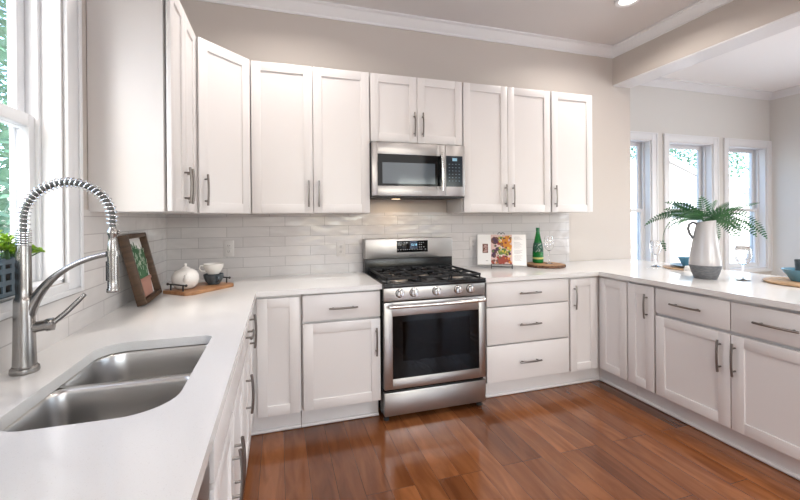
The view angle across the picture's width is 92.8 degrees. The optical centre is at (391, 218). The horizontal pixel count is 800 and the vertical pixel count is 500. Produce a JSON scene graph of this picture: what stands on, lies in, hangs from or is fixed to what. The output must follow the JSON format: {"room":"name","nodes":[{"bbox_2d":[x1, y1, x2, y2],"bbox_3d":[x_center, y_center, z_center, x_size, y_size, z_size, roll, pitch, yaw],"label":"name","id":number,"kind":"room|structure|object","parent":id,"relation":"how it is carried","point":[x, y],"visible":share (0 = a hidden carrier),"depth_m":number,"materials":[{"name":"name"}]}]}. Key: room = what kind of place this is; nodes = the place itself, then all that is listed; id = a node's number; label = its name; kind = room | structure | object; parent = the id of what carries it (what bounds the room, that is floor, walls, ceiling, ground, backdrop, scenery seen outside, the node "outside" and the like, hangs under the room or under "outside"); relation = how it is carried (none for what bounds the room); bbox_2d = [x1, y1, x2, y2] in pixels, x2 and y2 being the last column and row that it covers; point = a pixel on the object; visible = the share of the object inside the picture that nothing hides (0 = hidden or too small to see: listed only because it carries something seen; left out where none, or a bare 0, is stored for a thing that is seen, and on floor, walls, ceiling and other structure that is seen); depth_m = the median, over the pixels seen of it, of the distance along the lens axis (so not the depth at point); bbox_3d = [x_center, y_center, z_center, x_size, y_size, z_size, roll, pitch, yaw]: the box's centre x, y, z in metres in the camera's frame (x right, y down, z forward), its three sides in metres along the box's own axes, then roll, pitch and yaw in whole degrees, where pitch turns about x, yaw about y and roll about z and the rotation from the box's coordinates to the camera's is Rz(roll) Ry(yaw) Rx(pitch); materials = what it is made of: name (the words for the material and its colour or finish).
{"room":"kitchen","nodes":[
{"label":"kitchen","id":0,"kind":"room"},
{"bbox_2d":[0,0,87,389],"bbox_3d":[-0.831,-0.157,-0.210,0.150,3.050,6.320,0,0,-16],"label":"wall","id":1,"kind":"structure","parent":0,"point":[84,11],"depth_m":1.60,"materials":[{"name":"grey paint"}]},
{"bbox_2d":[0,0,83,320],"bbox_3d":[-1.175,-0.430,0.992,0.172,1.442,1.090,0,0,-16],"label":"window","id":2,"kind":"structure","parent":1,"relation":"in","point":[35,119],"depth_m":1.41,"materials":[{"name":"white"}]},
{"bbox_2d":[0,257,14,298],"bbox_3d":[-1.139,0.172,1.033,0.100,0.112,0.320,0,0,-16],"label":"basket","id":3,"kind":"object","parent":2,"relation":"on","point":[7,267],"visible":0.36,"depth_m":1.10,"materials":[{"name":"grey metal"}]},
{"bbox_2d":[0,230,44,259],"bbox_3d":[-1.157,0.079,1.084,0.119,0.115,0.449,0,0,-16],"label":"potted plant","id":4,"kind":"object","parent":3,"relation":"in","point":[7,248],"visible":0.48,"depth_m":1.14,"materials":[{"name":"green plant"}]},
{"bbox_2d":[0,210,166,373],"bbox_3d":[-1.160,0.213,1.194,0.008,0.500,3.200,0,0,-16],"label":"tiled wall","id":5,"kind":"structure","parent":1,"relation":"attached to","point":[97,303],"depth_m":1.67,"materials":[{"name":"white tile"}]},
{"bbox_2d":[86,0,196,212],"bbox_3d":[-1.201,-0.552,1.931,0.357,1.045,0.546,0,0,-16],"label":"upper cabinet","id":6,"kind":"object","parent":1,"relation":"attached to","point":[141,54],"visible":1,"depth_m":1.68,"materials":[{"name":"white paint"}]},
{"bbox_2d":[179,0,630,260],"bbox_3d":[0.408,-0.173,3.400,4.274,3.050,0.140,0,0,-16],"label":"wall","id":7,"kind":"structure","parent":0,"point":[604,233],"depth_m":3.40,"materials":[{"name":"grey paint"}]},
{"bbox_2d":[138,36,251,214],"bbox_3d":[-1.250,-0.553,2.519,0.595,1.045,0.602,0,0,-16],"label":"upper cabinet","id":8,"kind":"object","parent":7,"relation":"attached to","point":[223,91],"visible":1,"depth_m":2.39,"materials":[{"name":"white paint"}]},
{"bbox_2d":[250,60,369,213],"bbox_3d":[-0.598,-0.559,2.838,0.832,1.045,0.359,0,0,-16],"label":"upper cabinet","id":9,"kind":"object","parent":7,"relation":"attached to","point":[310,125],"visible":1,"depth_m":2.69,"materials":[{"name":"white paint"}]},
{"bbox_2d":[166,212,568,280],"bbox_3d":[0.061,0.200,3.220,3.484,0.500,0.008,0,0,-16],"label":"tiled wall","id":10,"kind":"structure","parent":7,"relation":"attached to","point":[264,244],"depth_m":3.02,"materials":[{"name":"grey tile"}]},
{"bbox_2d":[224,240,233,256],"bbox_3d":[-1.211,0.225,2.834,0.072,0.120,0.008,0,0,-16],"label":"wall outlet","id":11,"kind":"object","parent":10,"relation":"attached to","point":[228,245],"visible":1,"depth_m":2.83,"materials":[{"name":"grey plastic"}]},
{"bbox_2d":[336,241,344,255],"bbox_3d":[-0.408,0.246,3.072,0.072,0.120,0.008,0,0,-16],"label":"wall outlet","id":12,"kind":"object","parent":10,"relation":"attached to","point":[340,246],"visible":1,"depth_m":3.07,"materials":[{"name":"grey plastic"}]},
{"bbox_2d":[469,237,476,249],"bbox_3d":[0.731,0.225,3.409,0.072,0.120,0.008,0,0,-16],"label":"wall outlet","id":13,"kind":"object","parent":10,"relation":"attached to","point":[472,240],"visible":1,"depth_m":3.41,"materials":[{"name":"grey plastic"}]},
{"bbox_2d":[369,73,461,145],"bbox_3d":[0.165,-0.832,3.064,0.758,0.511,0.359,0,0,-16],"label":"upper cabinet","id":14,"kind":"object","parent":7,"relation":"attached to","point":[403,109],"visible":0.89,"depth_m":2.92,"materials":[{"name":"white paint"}]},
{"bbox_2d":[369,141,464,199],"bbox_3d":[0.176,-0.362,3.038,0.754,0.417,0.402,0,0,-16],"label":"microwave","id":15,"kind":"object","parent":14,"relation":"attached to","point":[398,170],"visible":0.99,"depth_m":2.89,"materials":[{"name":"grey metal"}]},
{"bbox_2d":[196,0,733,58],"bbox_3d":[1.188,-1.655,0.325,4.049,0.088,6.200,0,0,-16],"label":"trim","id":16,"kind":"structure","parent":7,"relation":"attached to","point":[313,8],"depth_m":3.23,"materials":[{"name":"white wood"}]},
{"bbox_2d":[447,82,550,212],"bbox_3d":[0.933,-0.572,3.290,0.832,1.045,0.359,0,0,-16],"label":"upper cabinet","id":17,"kind":"object","parent":7,"relation":"attached to","point":[506,130],"visible":0.98,"depth_m":3.15,"materials":[{"name":"white paint"}]},
{"bbox_2d":[544,91,592,212],"bbox_3d":[1.550,-0.577,3.473,0.436,1.045,0.359,0,0,-16],"label":"upper cabinet","id":18,"kind":"object","parent":7,"relation":"attached to","point":[571,169],"visible":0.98,"depth_m":3.34,"materials":[{"name":"white paint"}]},
{"bbox_2d":[613,11,799,87],"bbox_3d":[3.244,-1.353,0.933,0.227,0.012,6.199,0,0,-16],"label":"trim","id":19,"kind":"structure","parent":7,"relation":"attached to","point":[791,21],"depth_m":3.03,"materials":[{"name":"white"}]},
{"bbox_2d":[243,380,799,499],"bbox_3d":[2.735,1.388,1.060,7.784,0.100,7.135,0,0,-16],"label":"floor","id":20,"kind":"structure","parent":0,"point":[592,440],"depth_m":2.16,"materials":[{"name":"brown wood"}]},
{"bbox_2d":[197,460,209,499],"bbox_3d":[-0.633,0.931,0.545,0.592,0.868,0.600,0,0,-16],"label":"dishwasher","id":21,"kind":"object","parent":20,"relation":"on","point":[204,493],"visible":0.02,"depth_m":0.86,"materials":[{"name":"grey metal"}]},
{"bbox_2d":[209,343,245,499],"bbox_3d":[-0.820,0.928,1.235,0.649,0.875,0.796,0,0,-16],"label":"base cabinet","id":22,"kind":"object","parent":20,"relation":"on","point":[227,459],"visible":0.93,"depth_m":1.27,"materials":[{"name":"white paint"}]},
{"bbox_2d":[242,323,254,472],"bbox_3d":[-0.983,0.923,1.786,0.649,0.886,0.346,0,0,-16],"label":"base cabinet","id":23,"kind":"object","parent":20,"relation":"on","point":[246,405],"visible":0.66,"depth_m":1.88,"materials":[{"name":"white paint"}]},
{"bbox_2d":[248,294,301,441],"bbox_3d":[-1.042,0.922,2.420,0.896,0.886,0.895,0,0,-16],"label":"base cabinet","id":24,"kind":"object","parent":20,"relation":"on","point":[275,347],"visible":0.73,"depth_m":2.36,"materials":[{"name":"white paint"}]},
{"bbox_2d":[0,272,381,499],"bbox_3d":[-0.533,0.457,1.604,1.422,0.032,2.751,0,0,-16],"label":"countertop","id":25,"kind":"structure","parent":24,"relation":"on","point":[162,452],"depth_m":0.89,"materials":[{"name":"white stone"}]},
{"bbox_2d":[8,177,119,376],"bbox_3d":[-0.971,0.161,1.143,0.276,0.569,0.070,0,0,-21],"label":"kitchen faucet","id":26,"kind":"object","parent":25,"relation":"on","point":[26,302],"visible":1,"depth_m":1.11,"materials":[{"name":"silver metal"}]},
{"bbox_2d":[3,344,207,431],"bbox_3d":[-0.763,0.585,1.111,0.397,0.218,0.640,0,0,-16],"label":"sink","id":27,"kind":"object","parent":25,"relation":"in","point":[126,383],"visible":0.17,"depth_m":1.11,"materials":[{"name":"silver metal"}]},
{"bbox_2d":[117,232,161,306],"bbox_3d":[-1.356,0.263,2.066,0.124,0.364,0.348,0,0,-19],"label":"picture frame","id":28,"kind":"object","parent":25,"relation":"on","point":[135,248],"visible":1,"depth_m":2.03,"materials":[{"name":"brown wood"}]},
{"bbox_2d":[163,276,233,295],"bbox_3d":[-1.198,0.413,2.384,0.240,0.063,0.364,0,0,23],"label":"serving tray","id":29,"kind":"object","parent":25,"relation":"on","point":[203,287],"visible":0.74,"depth_m":2.28,"materials":[{"name":"brown wood"}]},
{"bbox_2d":[171,263,198,288],"bbox_3d":[-1.255,0.349,2.319,0.152,0.153,0.152,0,0,17],"label":"teapot","id":30,"kind":"object","parent":29,"relation":"on","point":[185,275],"visible":0.97,"depth_m":2.27,"materials":[{"name":"ceramic"}]},
{"bbox_2d":[203,272,223,284],"bbox_3d":[-1.148,0.391,2.462,0.127,0.066,0.123,0,0,0],"label":"tea cup","id":31,"kind":"object","parent":29,"relation":"on","point":[214,279],"visible":0.97,"depth_m":2.42,"materials":[{"name":"grey ceramic"}]},
{"bbox_2d":[198,262,223,274],"bbox_3d":[-1.153,0.325,2.462,0.126,0.066,0.124,0,0,12],"label":"tea cup","id":32,"kind":"object","parent":31,"relation":"on","point":[210,268],"visible":1,"depth_m":2.42,"materials":[{"name":"white ceramic"}]},
{"bbox_2d":[301,289,380,426],"bbox_3d":[-0.395,0.916,2.738,0.516,0.886,0.651,0,0,-16],"label":"base cabinet","id":33,"kind":"object","parent":20,"relation":"on","point":[341,360],"visible":0.94,"depth_m":2.47,"materials":[{"name":"white paint"}]},
{"bbox_2d":[363,237,485,420],"bbox_3d":[0.230,0.758,2.885,0.762,1.192,0.692,0,0,-16],"label":"range oven","id":34,"kind":"object","parent":20,"relation":"on","point":[432,313],"visible":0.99,"depth_m":2.63,"materials":[{"name":"silver metal"}]},
{"bbox_2d":[365,268,485,288],"bbox_3d":[0.224,0.445,2.899,0.762,0.033,0.614,0,0,-16],"label":"cooktop","id":35,"kind":"object","parent":34,"relation":"in","point":[465,280],"depth_m":2.67,"materials":[{"name":"black metal"}]},
{"bbox_2d":[483,278,568,397],"bbox_3d":[0.953,0.905,3.137,0.740,0.886,0.651,0,0,-16],"label":"base cabinet","id":36,"kind":"object","parent":20,"relation":"on","point":[527,327],"visible":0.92,"depth_m":2.87,"materials":[{"name":"white paint"}]},
{"bbox_2d":[561,276,637,398],"bbox_3d":[1.774,0.898,3.267,0.907,0.886,0.868,0,0,-16],"label":"base cabinet","id":37,"kind":"object","parent":20,"relation":"on","point":[597,305],"visible":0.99,"depth_m":2.99,"materials":[{"name":"white paint"}]},
{"bbox_2d":[452,259,799,310],"bbox_3d":[1.752,0.437,2.650,2.022,0.032,2.041,0,0,-16],"label":"countertop","id":38,"kind":"structure","parent":37,"relation":"on","point":[756,290],"depth_m":2.77,"materials":[{"name":"white stone"}]},
{"bbox_2d":[491,232,512,268],"bbox_3d":[0.951,0.273,3.293,0.176,0.304,0.166,0,0,14],"label":"cookbook stand","id":39,"kind":"object","parent":38,"relation":"on","point":[499,232],"visible":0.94,"depth_m":3.22,"materials":[{"name":"grey metal"}]},
{"bbox_2d":[477,234,526,265],"bbox_3d":[0.948,0.272,3.281,0.412,0.265,0.087,0,0,14],"label":"cookbook","id":40,"kind":"object","parent":39,"relation":"on","point":[495,250],"visible":1,"depth_m":3.27,"materials":[{"name":"white paper"}]},
{"bbox_2d":[483,244,487,252],"bbox_3d":[0.815,0.260,3.306,0.047,0.078,0.019,0,0,16],"label":"photo","id":41,"kind":"object","parent":40,"relation":"attached to","point":[485,246],"depth_m":3.30,"materials":[{"name":"brown paper"}]},
{"bbox_2d":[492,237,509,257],"bbox_3d":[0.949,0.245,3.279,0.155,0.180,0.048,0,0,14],"label":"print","id":42,"kind":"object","parent":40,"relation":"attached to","point":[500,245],"depth_m":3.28,"materials":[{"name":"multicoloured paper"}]},
{"bbox_2d":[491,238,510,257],"bbox_3d":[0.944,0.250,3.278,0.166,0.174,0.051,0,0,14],"label":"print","id":43,"kind":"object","parent":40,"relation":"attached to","point":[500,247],"depth_m":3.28,"materials":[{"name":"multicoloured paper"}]},
{"bbox_2d":[491,235,511,264],"bbox_3d":[0.946,0.268,3.273,0.176,0.254,0.071,0,0,14],"label":"print","id":44,"kind":"object","parent":40,"relation":"attached to","point":[501,245],"depth_m":3.27,"materials":[{"name":"multicoloured paper"}]},
{"bbox_2d":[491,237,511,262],"bbox_3d":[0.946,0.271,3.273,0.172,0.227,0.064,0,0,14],"label":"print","id":45,"kind":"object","parent":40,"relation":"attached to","point":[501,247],"depth_m":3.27,"materials":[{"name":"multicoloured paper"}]},
{"bbox_2d":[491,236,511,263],"bbox_3d":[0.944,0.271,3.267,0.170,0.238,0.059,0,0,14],"label":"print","id":46,"kind":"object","parent":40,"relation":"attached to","point":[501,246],"depth_m":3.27,"materials":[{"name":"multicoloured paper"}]},
{"bbox_2d":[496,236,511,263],"bbox_3d":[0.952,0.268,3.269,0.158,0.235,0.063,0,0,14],"label":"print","id":47,"kind":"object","parent":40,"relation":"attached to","point":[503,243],"depth_m":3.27,"materials":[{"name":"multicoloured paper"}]},
{"bbox_2d":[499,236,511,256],"bbox_3d":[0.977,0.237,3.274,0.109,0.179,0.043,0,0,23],"label":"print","id":48,"kind":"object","parent":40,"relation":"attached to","point":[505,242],"depth_m":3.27,"materials":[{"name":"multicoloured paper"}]},
{"bbox_2d":[527,262,565,268],"bbox_3d":[1.354,0.411,3.357,0.324,0.025,0.334,0,0,-16],"label":"wood slice","id":49,"kind":"object","parent":38,"relation":"on","point":[555,265],"visible":0.85,"depth_m":3.26,"materials":[{"name":"brown wood"}]},
{"bbox_2d":[532,228,543,262],"bbox_3d":[1.317,0.240,3.423,0.095,0.316,0.095,0,0,-16],"label":"glass bottle","id":50,"kind":"object","parent":49,"relation":"on","point":[537,253],"visible":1,"depth_m":3.39,"materials":[{"name":"green glass"}]},
{"bbox_2d":[544,236,553,263],"bbox_3d":[1.397,0.277,3.374,0.086,0.241,0.086,0,0,-16],"label":"wine glass","id":51,"kind":"object","parent":49,"relation":"on","point":[548,240],"visible":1,"depth_m":3.34,"materials":[{"name":"clear glass"}]},
{"bbox_2d":[544,236,553,250],"bbox_3d":[1.397,0.222,3.374,0.086,0.131,0.086,0,0,-16],"label":"bowl","id":52,"kind":"object","parent":51,"relation":"on","point":[548,240],"depth_m":3.34,"materials":[{"name":"clear glass"}]},
{"bbox_2d":[649,240,661,266],"bbox_3d":[2.290,0.304,3.299,0.092,0.223,0.092,0,0,-16],"label":"wine glass","id":53,"kind":"object","parent":38,"relation":"on","point":[655,247],"visible":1,"depth_m":3.27,"materials":[{"name":"clear glass"}]},
{"bbox_2d":[649,240,661,254],"bbox_3d":[2.290,0.253,3.299,0.092,0.121,0.092,0,0,-16],"label":"bowl","id":54,"kind":"object","parent":53,"relation":"on","point":[655,247],"depth_m":3.27,"materials":[{"name":"clear glass"}]},
{"bbox_2d":[663,265,683,269],"bbox_3d":[2.449,0.409,3.153,0.330,0.011,0.330,0,0,-16],"label":"charger plate","id":55,"kind":"object","parent":38,"relation":"on","point":[664,266],"visible":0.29,"depth_m":3.14,"materials":[{"name":"brown wood"}]},
{"bbox_2d":[670,263,684,267],"bbox_3d":[2.449,0.393,3.153,0.236,0.021,0.236,0,0,-16],"label":"dinner plate","id":56,"kind":"object","parent":55,"relation":"on","point":[673,264],"visible":0.33,"depth_m":3.22,"materials":[{"name":"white ceramic"}]},
{"bbox_2d":[678,257,688,265],"bbox_3d":[2.449,0.360,3.153,0.124,0.075,0.124,0,0,-16],"label":"bowl","id":57,"kind":"object","parent":56,"relation":"on","point":[684,260],"visible":0.52,"depth_m":3.13,"materials":[{"name":"blue ceramic"}]},
{"bbox_2d":[687,220,722,279],"bbox_3d":[2.188,0.215,2.654,0.185,0.406,0.185,0,0,-16],"label":"ceramic jug","id":58,"kind":"object","parent":38,"relation":"on","point":[705,257],"visible":1,"depth_m":2.60,"materials":[{"name":"grey ceramic"}]},
{"bbox_2d":[645,196,766,250],"bbox_3d":[2.217,0.033,2.711,0.748,0.388,0.376,0,0,6],"label":"fern","id":59,"kind":"object","parent":58,"relation":"in","point":[695,213],"visible":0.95,"depth_m":2.65,"materials":[{"name":"green plant"}]},
{"bbox_2d":[734,246,752,280],"bbox_3d":[2.364,0.302,2.557,0.094,0.229,0.094,0,0,-16],"label":"wine glass","id":60,"kind":"object","parent":38,"relation":"on","point":[743,255],"visible":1,"depth_m":2.53,"materials":[{"name":"clear glass"}]},
{"bbox_2d":[734,246,752,264],"bbox_3d":[2.363,0.249,2.557,0.094,0.124,0.094,0,0,-16],"label":"bowl","id":61,"kind":"object","parent":60,"relation":"on","point":[743,255],"depth_m":2.53,"materials":[{"name":"clear glass"}]},
{"bbox_2d":[762,277,799,287],"bbox_3d":[2.610,0.406,2.397,0.390,0.018,0.390,0,0,-16],"label":"charger plate","id":62,"kind":"object","parent":38,"relation":"on","point":[784,281],"visible":0.89,"depth_m":2.40,"materials":[{"name":"brown wood"}]},
{"bbox_2d":[780,267,799,281],"bbox_3d":[2.609,0.359,2.397,0.224,0.075,0.224,0,0,-16],"label":"serving bowl","id":63,"kind":"object","parent":62,"relation":"on","point":[793,275],"visible":0.96,"depth_m":2.40,"materials":[{"name":"blue ceramic"}]},
{"bbox_2d":[794,259,799,270],"bbox_3d":[2.612,0.325,2.417,0.076,0.125,0.076,0,0,-16],"label":"tumbler","id":64,"kind":"object","parent":63,"relation":"in","point":[796,261],"visible":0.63,"depth_m":2.42,"materials":[{"name":"clear glass"}]},
{"bbox_2d":[628,281,665,412],"bbox_3d":[2.046,0.897,2.782,0.659,0.886,0.212,0,0,-16],"label":"base cabinet","id":65,"kind":"object","parent":20,"relation":"on","point":[642,313],"visible":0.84,"depth_m":2.70,"materials":[{"name":"white paint"}]},
{"bbox_2d":[655,286,799,480],"bbox_3d":[2.205,0.897,2.244,0.659,0.886,0.906,0,0,-16],"label":"base cabinet","id":66,"kind":"object","parent":20,"relation":"on","point":[727,369],"visible":0.98,"depth_m":2.15,"materials":[{"name":"white paint"}]},
{"bbox_2d":[319,0,799,91],"bbox_3d":[2.710,-1.762,1.054,7.784,0.100,7.135,0,0,-16],"label":"ceiling","id":67,"kind":"structure","parent":0,"point":[596,21],"depth_m":3.34,"materials":[{"name":"grey paint"}]},
{"bbox_2d":[615,0,639,7],"bbox_3d":[1.846,-1.700,2.970,0.176,0.016,0.176,0,0,-16],"label":"recessed light","id":68,"kind":"object","parent":67,"relation":"in","point":[618,3],"visible":1,"depth_m":3.00,"materials":[{"name":"white"}]},
{"bbox_2d":[630,85,770,274],"bbox_3d":[3.884,-0.204,5.017,3.310,3.050,0.200,0,0,-16],"label":"wall","id":69,"kind":"structure","parent":0,"point":[658,110],"depth_m":4.94,"materials":[{"name":"grey paint"}]},
{"bbox_2d":[630,131,658,261],"bbox_3d":[2.825,-0.151,4.686,0.958,1.816,0.214,0,0,-16],"label":"window","id":70,"kind":"structure","parent":69,"relation":"in","point":[647,192],"depth_m":4.75,"materials":[{"name":"white wood"}]},
{"bbox_2d":[663,133,719,262],"bbox_3d":[3.844,-0.159,4.987,0.953,1.816,0.214,0,0,-16],"label":"window","id":71,"kind":"structure","parent":69,"relation":"in","point":[709,189],"depth_m":5.01,"materials":[{"name":"white"}]},
{"bbox_2d":[723,138,772,272],"bbox_3d":[4.846,-0.168,5.283,0.933,1.816,0.214,0,0,-16],"label":"window","id":72,"kind":"structure","parent":69,"relation":"in","point":[760,159],"depth_m":5.31,"materials":[{"name":"white"}]},
{"bbox_2d":[613,0,799,84],"bbox_3d":[3.238,-1.538,0.931,0.225,0.357,6.200,0,0,-16],"label":"beam","id":73,"kind":"structure","parent":0,"point":[737,17],"depth_m":3.06,"materials":[{"name":"grey paint"}]},
{"bbox_2d":[770,93,799,276],"bbox_3d":[6.359,-0.218,2.133,0.200,3.050,6.735,0,0,-16],"label":"wall","id":74,"kind":"structure","parent":0,"point":[784,111],"depth_m":5.18,"materials":[{"name":"grey paint"}]},
{"bbox_2d":[641,77,799,99],"bbox_3d":[4.760,-1.686,1.661,3.110,0.088,6.735,0,0,-16],"label":"trim","id":75,"kind":"structure","parent":74,"relation":"attached to","point":[660,82],"depth_m":4.99,"materials":[{"name":"white"}]},
{"label":"outside","id":76,"kind":"structure","parent":0,"visible":0},
{"bbox_2d":[0,244,748,262],"bbox_3d":[6.525,1.931,15.562,100.000,0.100,100.000,0,0,-16],"label":"ground","id":77,"kind":"structure","parent":76,"point":[675,253],"depth_m":19.61,"materials":[{"name":"white"}]},
{"bbox_2d":[0,0,9,255],"bbox_3d":[-7.218,-1.451,5.879,3.268,6.925,3.187,0,0,-16],"label":"tree","id":78,"kind":"object","parent":77,"relation":"on","point":[4,204],"visible":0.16,"depth_m":6.23,"materials":[{"name":"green plant"}]},
{"bbox_2d":[0,0,9,232],"bbox_3d":[-10.134,-2.293,8.964,4.141,8.648,4.342,0,0,-16],"label":"tree","id":79,"kind":"object","parent":77,"relation":"on","point":[7,219],"visible":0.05,"depth_m":9.31,"materials":[{"name":"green plant"}]},
{"bbox_2d":[0,7,9,234],"bbox_3d":[-13.394,-3.019,11.297,4.542,10.141,4.553,0,0,-16],"label":"tree","id":80,"kind":"object","parent":77,"relation":"on","point":[2,65],"visible":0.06,"depth_m":12.31,"materials":[{"name":"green plant"}]},
{"bbox_2d":[630,147,674,159],"bbox_3d":[23.587,-3.658,35.300,4.824,10.746,4.975,0,0,-16],"label":"tree","id":81,"kind":"object","parent":77,"relation":"on","point":[633,148],"visible":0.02,"depth_m":35.12,"materials":[{"name":"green plant"}]},
{"bbox_2d":[670,149,695,167],"bbox_3d":[27.878,-3.132,37.561,4.884,9.621,4.870,0,0,-16],"label":"tree","id":82,"kind":"object","parent":77,"relation":"on","point":[685,154],"visible":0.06,"depth_m":36.63,"materials":[{"name":"green plant"}]},
{"bbox_2d":[631,156,748,249],"bbox_3d":[20.835,-1.034,27.565,20.500,5.560,7.700,0,0,-16],"label":"house","id":83,"kind":"structure","parent":77,"relation":"on","point":[683,180],"depth_m":23.05,"materials":[{"name":"white"}]},
{"bbox_2d":[691,152,748,176],"bbox_3d":[32.597,-3.450,37.849,5.030,10.179,5.053,0,0,-16],"label":"tree","id":84,"kind":"object","parent":77,"relation":"on","point":[737,155],"visible":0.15,"depth_m":36.84,"materials":[{"name":"green plant"}]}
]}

